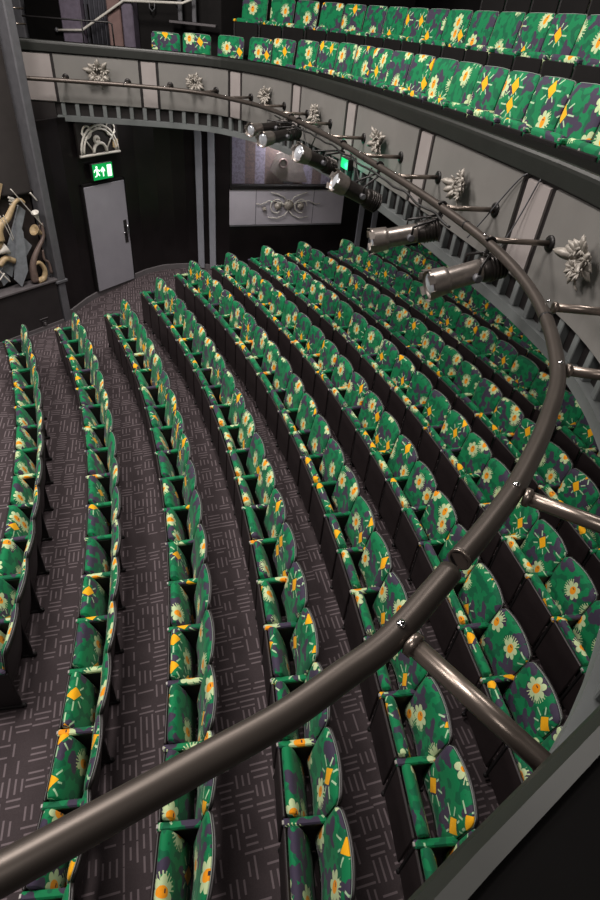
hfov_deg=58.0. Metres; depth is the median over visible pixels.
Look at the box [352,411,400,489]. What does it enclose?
seat
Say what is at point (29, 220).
wall
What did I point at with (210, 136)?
trim
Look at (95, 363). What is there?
seat
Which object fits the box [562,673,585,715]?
seat
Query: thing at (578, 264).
carved ornament
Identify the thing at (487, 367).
seat cushion
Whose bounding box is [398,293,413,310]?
seat cushion
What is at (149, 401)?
seat cushion
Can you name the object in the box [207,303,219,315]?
seat cushion
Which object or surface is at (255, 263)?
seat cushion
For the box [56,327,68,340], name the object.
seat cushion
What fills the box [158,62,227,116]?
panel
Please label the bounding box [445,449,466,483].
seat cushion
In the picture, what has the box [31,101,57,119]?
trim
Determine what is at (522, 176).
lead
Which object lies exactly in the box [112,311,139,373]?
seat
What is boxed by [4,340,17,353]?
seat cushion
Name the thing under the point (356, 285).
seat
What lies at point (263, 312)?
seat cushion
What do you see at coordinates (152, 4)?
wall hook
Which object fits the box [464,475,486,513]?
seat cushion
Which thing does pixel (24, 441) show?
seat cushion
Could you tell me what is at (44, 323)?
wall socket
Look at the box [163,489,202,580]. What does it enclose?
seat
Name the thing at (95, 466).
seat cushion
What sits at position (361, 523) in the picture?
seat
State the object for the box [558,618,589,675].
seat cushion
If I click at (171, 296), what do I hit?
seat
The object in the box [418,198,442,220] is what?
lead
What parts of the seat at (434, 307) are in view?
backrest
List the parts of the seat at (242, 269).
backrest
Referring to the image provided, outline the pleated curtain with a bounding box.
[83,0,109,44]
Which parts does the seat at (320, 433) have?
armrest, backrest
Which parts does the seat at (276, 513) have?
armrest, backrest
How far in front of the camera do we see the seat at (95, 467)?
6.84 m
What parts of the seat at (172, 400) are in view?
armrest, backrest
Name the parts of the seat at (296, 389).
armrest, backrest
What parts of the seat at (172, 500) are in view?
armrest, backrest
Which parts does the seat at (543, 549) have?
armrest, backrest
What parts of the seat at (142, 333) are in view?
armrest, backrest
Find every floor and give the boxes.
[0,268,599,899]
[24,0,294,64]
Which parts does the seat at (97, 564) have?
armrest, backrest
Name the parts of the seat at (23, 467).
armrest, backrest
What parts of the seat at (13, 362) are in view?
armrest, backrest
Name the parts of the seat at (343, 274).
backrest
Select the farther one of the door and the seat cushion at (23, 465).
the door
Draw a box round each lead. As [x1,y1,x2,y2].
[303,128,316,147]
[355,158,371,183]
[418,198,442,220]
[467,173,528,237]
[500,179,541,246]
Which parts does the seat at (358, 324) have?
backrest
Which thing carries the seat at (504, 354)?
on the floor at (120, 867)
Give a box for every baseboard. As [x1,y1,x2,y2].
[0,319,64,347]
[70,263,218,314]
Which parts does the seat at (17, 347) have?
armrest, armrest, backrest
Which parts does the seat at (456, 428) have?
armrest, backrest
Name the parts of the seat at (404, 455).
armrest, backrest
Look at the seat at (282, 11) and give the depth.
9.96 m
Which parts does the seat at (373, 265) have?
backrest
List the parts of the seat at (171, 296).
armrest, backrest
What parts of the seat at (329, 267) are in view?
backrest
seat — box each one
[0,520,44,613]
[0,558,36,657]
[0,603,26,710]
[1,486,48,574]
[3,324,28,368]
[7,338,33,384]
[7,457,51,541]
[10,353,46,419]
[11,431,53,511]
[13,370,49,439]
[13,409,53,484]
[14,388,52,460]
[18,789,90,899]
[40,714,102,814]
[54,312,80,374]
[56,653,113,763]
[61,325,87,389]
[62,883,73,899]
[67,339,93,398]
[68,601,119,704]
[72,354,99,409]
[76,370,104,424]
[76,557,123,654]
[80,389,109,446]
[81,519,125,610]
[83,409,119,482]
[84,486,125,572]
[85,432,122,509]
[86,457,124,538]
[104,299,131,359]
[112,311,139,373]
[119,324,147,388]
[126,338,155,405]
[133,353,163,423]
[139,370,170,443]
[140,277,167,334]
[145,389,177,464]
[150,287,177,345]
[150,811,216,899]
[151,31,180,51]
[151,410,184,477]
[156,433,191,516]
[156,730,217,854]
[159,298,186,358]
[160,459,197,541]
[162,664,217,753]
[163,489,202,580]
[166,524,207,618]
[166,609,215,717]
[167,563,211,664]
[168,310,196,372]
[174,260,201,302]
[176,323,206,387]
[183,33,210,54]
[185,269,212,322]
[185,337,216,404]
[194,352,226,422]
[195,279,223,336]
[202,369,236,442]
[205,289,234,348]
[211,252,238,295]
[211,388,246,463]
[216,301,245,361]
[217,35,244,58]
[219,409,256,488]
[223,261,249,306]
[226,313,256,375]
[227,432,266,515]
[233,0,268,55]
[234,270,261,305]
[235,458,276,545]
[236,326,268,391]
[242,488,286,580]
[245,279,274,318]
[246,340,280,407]
[248,37,273,62]
[248,245,274,272]
[249,522,297,619]
[256,289,286,342]
[256,356,292,426]
[256,561,307,664]
[260,253,287,282]
[261,0,295,58]
[262,607,319,705]
[264,38,296,65]
[267,300,299,352]
[267,373,305,446]
[269,662,330,778]
[272,261,299,292]
[274,727,342,853]
[277,393,318,469]
[279,312,312,367]
[279,807,355,899]
[283,0,320,61]
[284,40,319,69]
[284,270,312,303]
[285,241,311,264]
[287,414,331,494]
[290,325,325,386]
[296,280,325,315]
[298,249,324,273]
[298,438,345,521]
[301,41,339,72]
[302,339,339,400]
[306,2,344,42]
[308,290,339,340]
[309,465,360,553]
[310,257,338,282]
[314,355,353,420]
[318,42,358,76]
[320,301,353,355]
[321,496,375,588]
[323,265,351,292]
[326,372,368,443]
[327,4,366,42]
[327,239,355,264]
[332,531,392,629]
[333,312,368,356]
[334,45,375,81]
[336,274,366,303]
[338,390,384,465]
[341,246,368,273]
[344,572,408,674]
[346,325,383,384]
[347,5,388,45]
[349,48,394,85]
[349,284,380,314]
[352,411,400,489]
[354,254,383,282]
[359,339,399,400]
[360,630,429,731]
[363,294,395,326]
[365,435,418,516]
[366,7,409,47]
[366,51,414,90]
[367,262,397,291]
[368,247,395,259]
[370,677,453,796]
[373,354,415,411]
[376,305,411,340]
[380,461,437,546]
[381,271,412,300]
[383,245,411,267]
[384,8,429,50]
[384,745,478,874]
[385,54,436,96]
[387,371,433,433]
[391,318,427,355]
[395,280,425,311]
[395,490,457,580]
[397,251,426,275]
[400,829,474,899]
[401,389,451,451]
[402,9,450,54]
[404,58,459,102]
[406,331,445,371]
[409,243,431,254]
[410,295,444,322]
[411,260,441,282]
[411,524,480,619]
[418,410,471,475]
[421,9,473,57]
[421,345,463,389]
[423,61,483,109]
[424,253,439,262]
[425,301,462,335]
[429,563,504,659]
[435,432,492,502]
[437,361,482,409]
[439,260,448,267]
[441,313,479,349]
[442,11,500,61]
[443,285,473,304]
[444,66,511,117]
[446,608,532,716]
[452,458,510,529]
[454,378,502,427]
[457,289,489,316]
[458,326,498,364]
[464,12,526,65]
[466,662,563,777]
[468,70,542,126]
[471,397,524,449]
[474,302,506,328]
[475,340,518,381]
[476,498,540,568]
[479,0,507,11]
[488,12,556,70]
[489,726,562,804]
[490,519,568,612]
[491,318,523,342]
[492,418,535,471]
[493,355,539,399]
[495,76,577,136]
[505,0,533,13]
[509,335,540,356]
[511,557,598,655]
[512,372,549,419]
[513,13,588,74]
[525,82,599,148]
[528,349,548,372]
[528,442,573,492]
[531,0,561,13]
[532,390,582,441]
[535,600,599,705]
[538,468,599,531]
[541,14,599,79]
[553,414,598,468]
[558,499,599,566]
[559,0,591,14]
[560,127,599,163]
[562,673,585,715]
[573,58,599,83]
[575,449,599,489]
[584,550,599,600]
[588,0,599,15]
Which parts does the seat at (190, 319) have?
armrest, backrest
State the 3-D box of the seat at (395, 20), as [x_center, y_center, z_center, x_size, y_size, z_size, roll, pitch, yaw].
[1.350,-6.409,8.590,0.441,1.011,0.546,-15,43,-24]
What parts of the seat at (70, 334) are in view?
armrest, armrest, backrest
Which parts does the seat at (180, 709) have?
armrest, backrest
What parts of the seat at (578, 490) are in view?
backrest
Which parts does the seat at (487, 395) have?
armrest, backrest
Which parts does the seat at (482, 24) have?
backrest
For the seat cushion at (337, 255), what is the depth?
12.49 m
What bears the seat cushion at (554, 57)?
on the seat at (587, 45)
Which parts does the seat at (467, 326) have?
backrest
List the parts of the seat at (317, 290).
backrest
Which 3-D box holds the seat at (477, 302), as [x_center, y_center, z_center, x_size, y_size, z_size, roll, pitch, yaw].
[3.403,-2.685,10.728,0.430,0.944,0.546,-12,42,-22]
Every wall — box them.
[0,194,43,286]
[0,275,62,341]
[29,194,45,265]
[35,117,228,308]
[137,0,415,55]
[229,196,397,263]
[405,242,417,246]
[414,0,480,12]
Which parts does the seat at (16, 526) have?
armrest, backrest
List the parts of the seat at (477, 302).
backrest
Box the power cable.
[274,115,450,227]
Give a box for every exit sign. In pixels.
[89,161,112,180]
[340,156,352,170]
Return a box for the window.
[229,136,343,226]
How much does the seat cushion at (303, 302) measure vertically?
0.430 m
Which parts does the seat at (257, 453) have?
armrest, backrest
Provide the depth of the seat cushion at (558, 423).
7.68 m
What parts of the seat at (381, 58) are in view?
backrest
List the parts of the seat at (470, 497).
backrest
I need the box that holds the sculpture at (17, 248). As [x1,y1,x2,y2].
[0,183,52,286]
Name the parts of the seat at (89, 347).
armrest, backrest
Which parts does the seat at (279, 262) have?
backrest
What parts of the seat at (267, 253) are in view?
backrest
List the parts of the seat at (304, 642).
armrest, backrest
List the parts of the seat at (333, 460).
armrest, backrest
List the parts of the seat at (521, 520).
armrest, backrest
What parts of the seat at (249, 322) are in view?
armrest, backrest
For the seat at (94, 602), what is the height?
0.944 m
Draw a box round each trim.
[0,0,64,280]
[0,275,57,298]
[12,0,29,37]
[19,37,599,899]
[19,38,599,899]
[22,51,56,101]
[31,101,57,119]
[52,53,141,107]
[55,278,71,320]
[57,115,599,753]
[58,0,87,42]
[61,102,599,701]
[80,177,134,291]
[106,0,124,45]
[120,0,140,47]
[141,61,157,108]
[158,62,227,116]
[194,130,204,267]
[207,132,215,268]
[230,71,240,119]
[242,73,292,122]
[292,85,300,125]
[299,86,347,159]
[343,102,356,157]
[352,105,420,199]
[354,205,364,245]
[367,210,378,251]
[409,131,433,206]
[420,135,525,254]
[506,178,552,275]
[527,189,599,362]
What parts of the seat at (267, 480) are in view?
armrest, backrest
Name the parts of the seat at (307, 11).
backrest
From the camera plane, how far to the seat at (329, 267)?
11.63 m
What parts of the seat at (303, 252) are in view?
backrest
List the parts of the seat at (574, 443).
backrest, armrest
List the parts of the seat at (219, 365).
armrest, backrest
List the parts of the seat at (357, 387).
armrest, backrest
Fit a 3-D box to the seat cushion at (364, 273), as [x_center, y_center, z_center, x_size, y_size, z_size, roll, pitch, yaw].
[1.419,-3.795,11.955,0.205,0.430,0.448,-16,43,-26]
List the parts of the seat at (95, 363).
armrest, backrest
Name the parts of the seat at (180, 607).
armrest, backrest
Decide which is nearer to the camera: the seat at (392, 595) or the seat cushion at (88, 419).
the seat at (392, 595)
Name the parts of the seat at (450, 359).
armrest, backrest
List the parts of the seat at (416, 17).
backrest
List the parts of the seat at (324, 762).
armrest, backrest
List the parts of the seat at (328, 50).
backrest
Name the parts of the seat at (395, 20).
backrest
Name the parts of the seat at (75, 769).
armrest, backrest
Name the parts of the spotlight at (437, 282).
yoke knob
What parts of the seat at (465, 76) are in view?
armrest, backrest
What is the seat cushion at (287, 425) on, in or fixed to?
on the seat at (308, 408)
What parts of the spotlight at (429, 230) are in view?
yoke knob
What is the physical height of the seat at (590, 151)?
1.011 m
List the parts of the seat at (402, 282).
backrest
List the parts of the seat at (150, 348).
armrest, backrest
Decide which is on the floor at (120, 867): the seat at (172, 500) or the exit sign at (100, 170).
the seat at (172, 500)
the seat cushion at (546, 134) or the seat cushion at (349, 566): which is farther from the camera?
the seat cushion at (349, 566)
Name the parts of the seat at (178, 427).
armrest, backrest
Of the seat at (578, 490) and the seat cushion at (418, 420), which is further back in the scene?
the seat cushion at (418, 420)
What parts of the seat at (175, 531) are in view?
armrest, backrest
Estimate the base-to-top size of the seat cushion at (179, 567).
0.430 m
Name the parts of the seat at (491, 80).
armrest, backrest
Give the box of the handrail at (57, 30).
[55,0,192,32]
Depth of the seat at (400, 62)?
7.24 m
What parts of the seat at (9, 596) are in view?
armrest, backrest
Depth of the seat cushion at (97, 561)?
5.78 m
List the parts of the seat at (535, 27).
backrest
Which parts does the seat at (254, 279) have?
backrest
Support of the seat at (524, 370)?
on the floor at (120, 867)
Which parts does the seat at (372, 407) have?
armrest, backrest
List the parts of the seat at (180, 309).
armrest, backrest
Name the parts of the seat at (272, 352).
armrest, backrest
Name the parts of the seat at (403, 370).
armrest, backrest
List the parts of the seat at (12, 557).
armrest, backrest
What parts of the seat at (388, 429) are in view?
armrest, backrest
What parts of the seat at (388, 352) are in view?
armrest, backrest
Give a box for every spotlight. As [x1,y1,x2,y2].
[244,113,293,137]
[255,117,301,147]
[290,139,346,174]
[326,161,383,212]
[367,201,447,254]
[418,236,508,301]
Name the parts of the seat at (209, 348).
armrest, backrest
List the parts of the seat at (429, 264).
backrest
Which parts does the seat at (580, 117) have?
armrest, backrest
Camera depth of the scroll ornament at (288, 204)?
12.73 m
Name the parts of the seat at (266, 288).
backrest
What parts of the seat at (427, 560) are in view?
backrest, armrest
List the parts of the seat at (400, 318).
backrest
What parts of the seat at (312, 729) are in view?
armrest, backrest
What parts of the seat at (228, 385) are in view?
armrest, backrest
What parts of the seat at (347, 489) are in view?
armrest, backrest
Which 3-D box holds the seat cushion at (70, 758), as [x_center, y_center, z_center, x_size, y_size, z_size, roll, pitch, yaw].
[-1.799,2.551,4.254,0.205,0.430,0.448,-1,39,-9]
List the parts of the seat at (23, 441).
armrest, backrest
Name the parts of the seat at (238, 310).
backrest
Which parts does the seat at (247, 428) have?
armrest, backrest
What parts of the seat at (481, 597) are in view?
armrest, backrest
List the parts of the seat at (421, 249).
backrest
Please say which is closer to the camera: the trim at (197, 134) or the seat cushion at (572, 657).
the seat cushion at (572, 657)
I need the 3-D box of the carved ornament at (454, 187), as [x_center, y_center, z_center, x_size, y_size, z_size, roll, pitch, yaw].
[1.430,-2.394,4.944,0.145,0.339,0.414,-4,39,-12]
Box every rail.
[0,561,550,899]
[13,7,114,45]
[26,73,599,569]
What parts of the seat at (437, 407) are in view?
armrest, backrest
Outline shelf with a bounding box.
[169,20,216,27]
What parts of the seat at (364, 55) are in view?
backrest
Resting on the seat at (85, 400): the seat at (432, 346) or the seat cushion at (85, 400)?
the seat cushion at (85, 400)
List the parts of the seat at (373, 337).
armrest, backrest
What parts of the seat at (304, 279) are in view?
backrest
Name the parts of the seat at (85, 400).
armrest, backrest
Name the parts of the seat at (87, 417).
armrest, backrest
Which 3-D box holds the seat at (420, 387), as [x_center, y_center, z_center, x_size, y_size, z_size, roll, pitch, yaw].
[1.667,-0.678,8.264,0.430,0.944,0.546,-9,41,-18]
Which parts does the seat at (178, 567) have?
armrest, backrest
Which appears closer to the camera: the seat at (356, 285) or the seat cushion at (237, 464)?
the seat cushion at (237, 464)
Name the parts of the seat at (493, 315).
backrest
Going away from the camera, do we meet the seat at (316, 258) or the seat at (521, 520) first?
the seat at (521, 520)
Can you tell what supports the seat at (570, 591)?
on the floor at (120, 867)
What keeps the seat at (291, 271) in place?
on the floor at (120, 867)
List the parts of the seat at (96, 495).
armrest, backrest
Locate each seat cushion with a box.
[0,539,23,575]
[0,578,16,618]
[0,630,5,668]
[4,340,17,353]
[5,505,29,537]
[8,354,23,369]
[10,476,33,504]
[12,369,27,386]
[14,386,31,405]
[14,449,35,475]
[16,405,34,425]
[16,426,36,449]
[26,809,69,890]
[47,734,90,801]
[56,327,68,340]
[62,672,99,728]
[63,340,74,354]
[68,354,81,370]
[72,620,105,668]
[73,370,87,386]
[78,387,93,405]
[80,576,108,617]
[82,406,98,426]
[85,426,103,449]
[85,538,110,573]
[87,449,107,474]
[87,504,110,536]
[88,475,109,503]
[106,313,117,326]
[114,326,124,339]
[121,339,132,354]
[128,353,140,369]
[135,369,147,386]
[141,387,155,406]
[142,291,153,302]
[147,406,162,427]
[152,301,162,313]
[153,427,169,450]
[153,830,191,899]
[158,451,175,477]
[160,313,172,325]
[162,478,181,507]
[162,750,194,821]
[166,508,186,541]
[167,684,195,743]
[169,543,190,580]
[170,325,181,338]
[170,583,193,626]
[170,629,195,679]
[176,273,187,283]
[178,338,190,353]
[187,283,198,293]
[187,352,199,368]
[196,368,208,386]
[197,293,208,304]
[205,386,217,405]
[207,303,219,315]
[213,405,226,426]
[214,265,225,277]
[217,315,229,328]
[221,426,235,449]
[225,274,236,293]
[228,327,240,341]
[229,450,244,475]
[236,283,247,293]
[237,18,258,26]
[238,341,251,356]
[238,476,254,505]
[246,506,263,539]
[247,292,259,303]
[249,356,262,372]
[250,257,262,272]
[253,541,272,578]
[258,303,271,319]
[260,372,273,390]
[261,581,281,623]
[262,265,274,278]
[263,21,283,38]
[268,627,290,677]
[270,314,282,327]
[270,389,284,409]
[274,274,286,286]
[275,681,299,740]
[281,409,296,431]
[282,326,295,340]
[282,746,308,817]
[284,64,302,68]
[286,23,306,39]
[286,283,298,298]
[287,253,299,261]
[288,826,315,899]
[293,431,308,455]
[294,340,307,358]
[298,293,311,312]
[299,261,312,273]
[303,66,320,72]
[304,456,320,482]
[306,354,320,377]
[309,26,328,40]
[311,303,324,320]
[312,269,325,278]
[316,483,333,513]
[319,370,334,393]
[321,68,336,76]
[323,314,337,333]
[325,278,338,287]
[329,514,347,548]
[330,28,348,42]
[330,250,342,261]
[332,388,348,414]
[337,72,352,78]
[337,326,351,348]
[338,287,351,300]
[341,550,361,588]
[343,258,356,270]
[345,407,362,434]
[350,30,367,44]
[350,339,365,362]
[351,297,365,314]
[353,76,369,84]
[355,591,375,635]
[356,266,370,281]
[360,428,377,459]
[364,354,380,379]
[365,307,379,326]
[369,32,387,47]
[369,80,387,90]
[370,274,384,289]
[374,452,392,482]
[376,664,392,691]
[379,319,394,337]
[379,369,395,395]
[384,283,398,300]
[385,255,398,264]
[385,696,410,757]
[388,34,405,50]
[388,85,408,96]
[390,478,409,512]
[394,331,410,354]
[394,386,412,416]
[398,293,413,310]
[399,263,413,275]
[402,764,430,838]
[406,37,424,51]
[406,508,427,547]
[408,90,428,101]
[409,345,426,369]
[410,245,424,253]
[410,405,429,435]
[413,304,429,322]
[420,848,437,879]
[424,542,439,569]
[425,39,446,56]
[426,360,443,387]
[427,95,449,107]
[427,426,447,459]
[429,315,445,334]
[442,376,461,405]
[445,327,462,349]
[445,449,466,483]
[446,292,459,303]
[447,589,468,630]
[448,42,470,59]
[449,102,473,116]
[460,300,476,315]
[460,393,480,425]
[462,340,479,363]
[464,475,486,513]
[464,627,491,683]
[471,44,494,63]
[473,109,501,125]
[476,311,494,328]
[479,354,498,380]
[479,413,500,446]
[484,504,509,545]
[487,681,509,744]
[494,323,512,341]
[495,47,520,68]
[498,370,518,398]
[499,434,520,470]
[500,117,531,135]
[507,537,533,583]
[512,335,531,355]
[512,751,532,780]
[518,387,539,418]
[520,50,549,73]
[531,127,566,147]
[531,575,560,626]
[533,471,544,491]
[539,405,562,439]
[543,485,562,526]
[549,54,582,78]
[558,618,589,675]
[561,426,586,462]
[566,138,599,162]
[570,522,597,560]
[582,58,599,66]
[585,449,599,487]
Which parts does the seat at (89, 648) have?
armrest, backrest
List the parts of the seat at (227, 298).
armrest, backrest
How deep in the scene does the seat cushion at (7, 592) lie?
5.36 m
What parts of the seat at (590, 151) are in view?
backrest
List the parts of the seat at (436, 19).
backrest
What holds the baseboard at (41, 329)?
attached to the wall at (28, 307)
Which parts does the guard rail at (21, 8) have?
guard post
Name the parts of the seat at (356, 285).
backrest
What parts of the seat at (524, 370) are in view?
armrest, backrest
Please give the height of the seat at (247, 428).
0.944 m
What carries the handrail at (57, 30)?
attached to the wall at (221, 13)
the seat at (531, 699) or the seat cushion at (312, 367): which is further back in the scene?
the seat cushion at (312, 367)
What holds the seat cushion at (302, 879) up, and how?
on the seat at (334, 844)
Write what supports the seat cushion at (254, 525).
on the seat at (276, 513)
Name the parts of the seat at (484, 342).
backrest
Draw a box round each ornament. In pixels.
[73,122,120,158]
[82,59,109,88]
[185,72,203,89]
[256,192,320,218]
[257,86,270,103]
[307,104,319,126]
[366,127,385,159]
[441,168,465,205]
[553,235,591,290]
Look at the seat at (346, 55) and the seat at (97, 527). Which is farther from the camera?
the seat at (346, 55)
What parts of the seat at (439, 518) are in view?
armrest, backrest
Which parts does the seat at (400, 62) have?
backrest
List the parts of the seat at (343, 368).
armrest, backrest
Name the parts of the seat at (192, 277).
backrest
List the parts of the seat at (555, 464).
armrest, backrest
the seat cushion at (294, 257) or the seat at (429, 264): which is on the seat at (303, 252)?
the seat cushion at (294, 257)
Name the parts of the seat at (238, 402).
armrest, backrest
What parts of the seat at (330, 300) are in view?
backrest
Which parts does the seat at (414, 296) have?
backrest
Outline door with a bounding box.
[83,180,133,290]
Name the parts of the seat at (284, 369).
armrest, backrest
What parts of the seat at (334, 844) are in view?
backrest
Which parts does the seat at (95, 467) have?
armrest, backrest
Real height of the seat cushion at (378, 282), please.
0.430 m
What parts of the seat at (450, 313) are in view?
backrest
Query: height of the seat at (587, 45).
1.011 m
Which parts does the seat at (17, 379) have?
armrest, backrest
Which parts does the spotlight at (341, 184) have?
yoke knob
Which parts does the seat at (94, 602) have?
armrest, backrest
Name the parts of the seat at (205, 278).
backrest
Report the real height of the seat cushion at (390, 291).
0.430 m
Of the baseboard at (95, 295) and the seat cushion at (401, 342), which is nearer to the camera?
the seat cushion at (401, 342)
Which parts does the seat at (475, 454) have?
armrest, backrest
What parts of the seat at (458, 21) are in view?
backrest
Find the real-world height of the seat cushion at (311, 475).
0.430 m
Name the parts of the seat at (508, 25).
backrest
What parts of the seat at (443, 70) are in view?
armrest, backrest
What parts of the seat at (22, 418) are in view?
armrest, backrest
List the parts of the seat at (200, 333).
armrest, backrest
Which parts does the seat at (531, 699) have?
armrest, backrest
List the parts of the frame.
post, post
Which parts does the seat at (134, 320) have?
armrest, backrest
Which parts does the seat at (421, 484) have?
armrest, backrest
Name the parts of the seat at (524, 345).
backrest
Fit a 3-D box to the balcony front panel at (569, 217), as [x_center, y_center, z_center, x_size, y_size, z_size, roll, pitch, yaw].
[1.844,-1.097,3.454,0.089,0.710,1.492,3,38,-4]
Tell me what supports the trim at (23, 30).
attached to the wall at (221, 13)
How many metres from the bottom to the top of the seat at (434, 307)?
0.944 m
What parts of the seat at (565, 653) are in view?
backrest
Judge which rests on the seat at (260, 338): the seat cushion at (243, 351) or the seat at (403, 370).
the seat cushion at (243, 351)
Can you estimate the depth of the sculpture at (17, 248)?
9.82 m
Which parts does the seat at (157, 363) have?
armrest, backrest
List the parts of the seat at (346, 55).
backrest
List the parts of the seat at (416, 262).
backrest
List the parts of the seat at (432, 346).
armrest, backrest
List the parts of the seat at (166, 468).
armrest, backrest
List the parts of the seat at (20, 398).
armrest, backrest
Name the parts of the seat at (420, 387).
armrest, backrest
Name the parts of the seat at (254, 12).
backrest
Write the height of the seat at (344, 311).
0.944 m
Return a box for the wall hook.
[149,3,154,11]
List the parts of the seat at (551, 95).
armrest, backrest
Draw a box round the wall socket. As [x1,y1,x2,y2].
[40,317,47,326]
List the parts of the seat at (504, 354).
backrest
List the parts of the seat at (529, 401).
backrest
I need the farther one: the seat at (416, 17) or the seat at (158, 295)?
the seat at (158, 295)
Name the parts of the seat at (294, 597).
armrest, backrest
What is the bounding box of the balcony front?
[21,49,599,386]
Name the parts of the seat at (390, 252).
backrest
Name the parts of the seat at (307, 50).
backrest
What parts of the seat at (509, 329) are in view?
backrest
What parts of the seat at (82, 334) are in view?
armrest, backrest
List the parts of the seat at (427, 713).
armrest, backrest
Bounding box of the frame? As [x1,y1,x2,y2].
[169,0,216,27]
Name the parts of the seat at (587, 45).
backrest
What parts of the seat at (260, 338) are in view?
armrest, backrest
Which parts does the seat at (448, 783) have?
armrest, backrest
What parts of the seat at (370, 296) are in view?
backrest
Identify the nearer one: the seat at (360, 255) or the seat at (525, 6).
the seat at (525, 6)
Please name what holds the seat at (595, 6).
on the floor at (39, 28)
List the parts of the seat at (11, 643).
armrest, backrest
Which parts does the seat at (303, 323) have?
armrest, backrest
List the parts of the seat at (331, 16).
backrest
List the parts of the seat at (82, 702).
armrest, backrest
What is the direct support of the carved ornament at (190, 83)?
attached to the balcony front
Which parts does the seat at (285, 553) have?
armrest, backrest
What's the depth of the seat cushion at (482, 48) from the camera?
6.55 m
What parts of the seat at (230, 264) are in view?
backrest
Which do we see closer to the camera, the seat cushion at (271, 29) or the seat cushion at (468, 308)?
the seat cushion at (271, 29)
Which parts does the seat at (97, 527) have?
armrest, backrest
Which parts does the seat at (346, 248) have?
backrest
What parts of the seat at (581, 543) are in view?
backrest, armrest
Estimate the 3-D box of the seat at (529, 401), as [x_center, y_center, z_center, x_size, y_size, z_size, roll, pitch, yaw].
[3.587,-0.681,8.342,0.430,0.944,0.546,-8,40,-17]
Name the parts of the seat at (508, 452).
backrest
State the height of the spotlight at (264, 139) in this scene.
0.357 m
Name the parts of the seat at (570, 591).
armrest, backrest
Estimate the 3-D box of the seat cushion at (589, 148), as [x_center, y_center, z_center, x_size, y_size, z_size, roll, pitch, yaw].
[2.271,-2.220,4.307,0.195,0.395,0.448,-4,39,-13]
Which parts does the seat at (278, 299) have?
backrest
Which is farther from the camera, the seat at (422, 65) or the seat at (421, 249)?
the seat at (421, 249)
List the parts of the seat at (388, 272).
backrest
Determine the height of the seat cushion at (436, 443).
0.430 m
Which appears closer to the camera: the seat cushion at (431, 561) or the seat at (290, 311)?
the seat cushion at (431, 561)
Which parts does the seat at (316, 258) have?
backrest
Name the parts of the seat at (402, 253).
backrest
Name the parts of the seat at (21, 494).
armrest, backrest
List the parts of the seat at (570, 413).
armrest, backrest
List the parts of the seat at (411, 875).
backrest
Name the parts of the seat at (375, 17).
backrest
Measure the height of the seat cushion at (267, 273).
0.430 m
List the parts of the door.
handle plate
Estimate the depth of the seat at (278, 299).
10.16 m
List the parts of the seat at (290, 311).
backrest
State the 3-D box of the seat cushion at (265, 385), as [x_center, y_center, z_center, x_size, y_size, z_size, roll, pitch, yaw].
[-0.468,-0.916,8.293,0.205,0.430,0.448,-10,41,-19]
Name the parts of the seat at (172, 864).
backrest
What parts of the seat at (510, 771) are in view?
backrest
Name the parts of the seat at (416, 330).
backrest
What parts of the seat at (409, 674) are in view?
armrest, backrest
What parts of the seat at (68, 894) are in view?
backrest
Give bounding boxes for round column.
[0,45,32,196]
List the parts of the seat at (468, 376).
armrest, backrest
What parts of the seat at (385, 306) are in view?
backrest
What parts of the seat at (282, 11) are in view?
backrest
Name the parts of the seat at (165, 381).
armrest, backrest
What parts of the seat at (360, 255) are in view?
backrest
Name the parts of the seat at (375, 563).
armrest, backrest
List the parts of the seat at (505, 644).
armrest, backrest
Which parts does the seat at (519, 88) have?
armrest, backrest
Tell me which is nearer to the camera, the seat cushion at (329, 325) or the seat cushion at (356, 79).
the seat cushion at (356, 79)
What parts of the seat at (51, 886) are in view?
armrest, backrest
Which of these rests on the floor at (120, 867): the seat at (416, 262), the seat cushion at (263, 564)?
the seat at (416, 262)
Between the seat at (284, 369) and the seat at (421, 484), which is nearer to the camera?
the seat at (421, 484)
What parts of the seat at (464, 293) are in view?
backrest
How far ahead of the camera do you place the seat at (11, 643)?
4.86 m
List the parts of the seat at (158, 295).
armrest, backrest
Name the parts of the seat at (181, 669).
armrest, backrest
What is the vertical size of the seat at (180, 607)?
0.944 m
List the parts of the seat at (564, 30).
backrest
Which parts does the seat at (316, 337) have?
armrest, backrest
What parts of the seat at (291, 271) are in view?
backrest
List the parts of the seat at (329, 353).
armrest, backrest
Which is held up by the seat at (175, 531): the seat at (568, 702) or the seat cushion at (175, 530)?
the seat cushion at (175, 530)
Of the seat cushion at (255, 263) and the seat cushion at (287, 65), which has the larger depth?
the seat cushion at (255, 263)
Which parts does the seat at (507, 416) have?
armrest, backrest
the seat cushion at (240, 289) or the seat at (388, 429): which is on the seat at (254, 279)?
the seat cushion at (240, 289)
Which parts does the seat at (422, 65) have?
armrest, backrest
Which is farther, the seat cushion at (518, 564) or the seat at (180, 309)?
the seat at (180, 309)
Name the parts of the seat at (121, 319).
armrest, armrest, backrest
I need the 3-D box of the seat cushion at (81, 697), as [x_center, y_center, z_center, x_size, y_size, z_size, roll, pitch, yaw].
[-1.872,2.224,4.656,0.205,0.430,0.448,-2,39,-10]
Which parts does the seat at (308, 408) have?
armrest, backrest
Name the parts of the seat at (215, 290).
backrest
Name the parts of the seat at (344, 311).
backrest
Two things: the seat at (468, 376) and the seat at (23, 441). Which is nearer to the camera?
the seat at (23, 441)
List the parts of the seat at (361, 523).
armrest, backrest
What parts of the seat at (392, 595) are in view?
backrest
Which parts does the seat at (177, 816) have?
armrest, backrest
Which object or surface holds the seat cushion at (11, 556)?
on the seat at (12, 557)
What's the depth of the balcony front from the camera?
8.81 m
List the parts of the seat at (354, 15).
backrest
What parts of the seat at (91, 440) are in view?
armrest, backrest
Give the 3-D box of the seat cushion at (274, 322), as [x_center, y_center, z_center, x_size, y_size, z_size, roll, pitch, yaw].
[-0.384,-2.213,9.929,0.205,0.430,0.448,-14,42,-23]

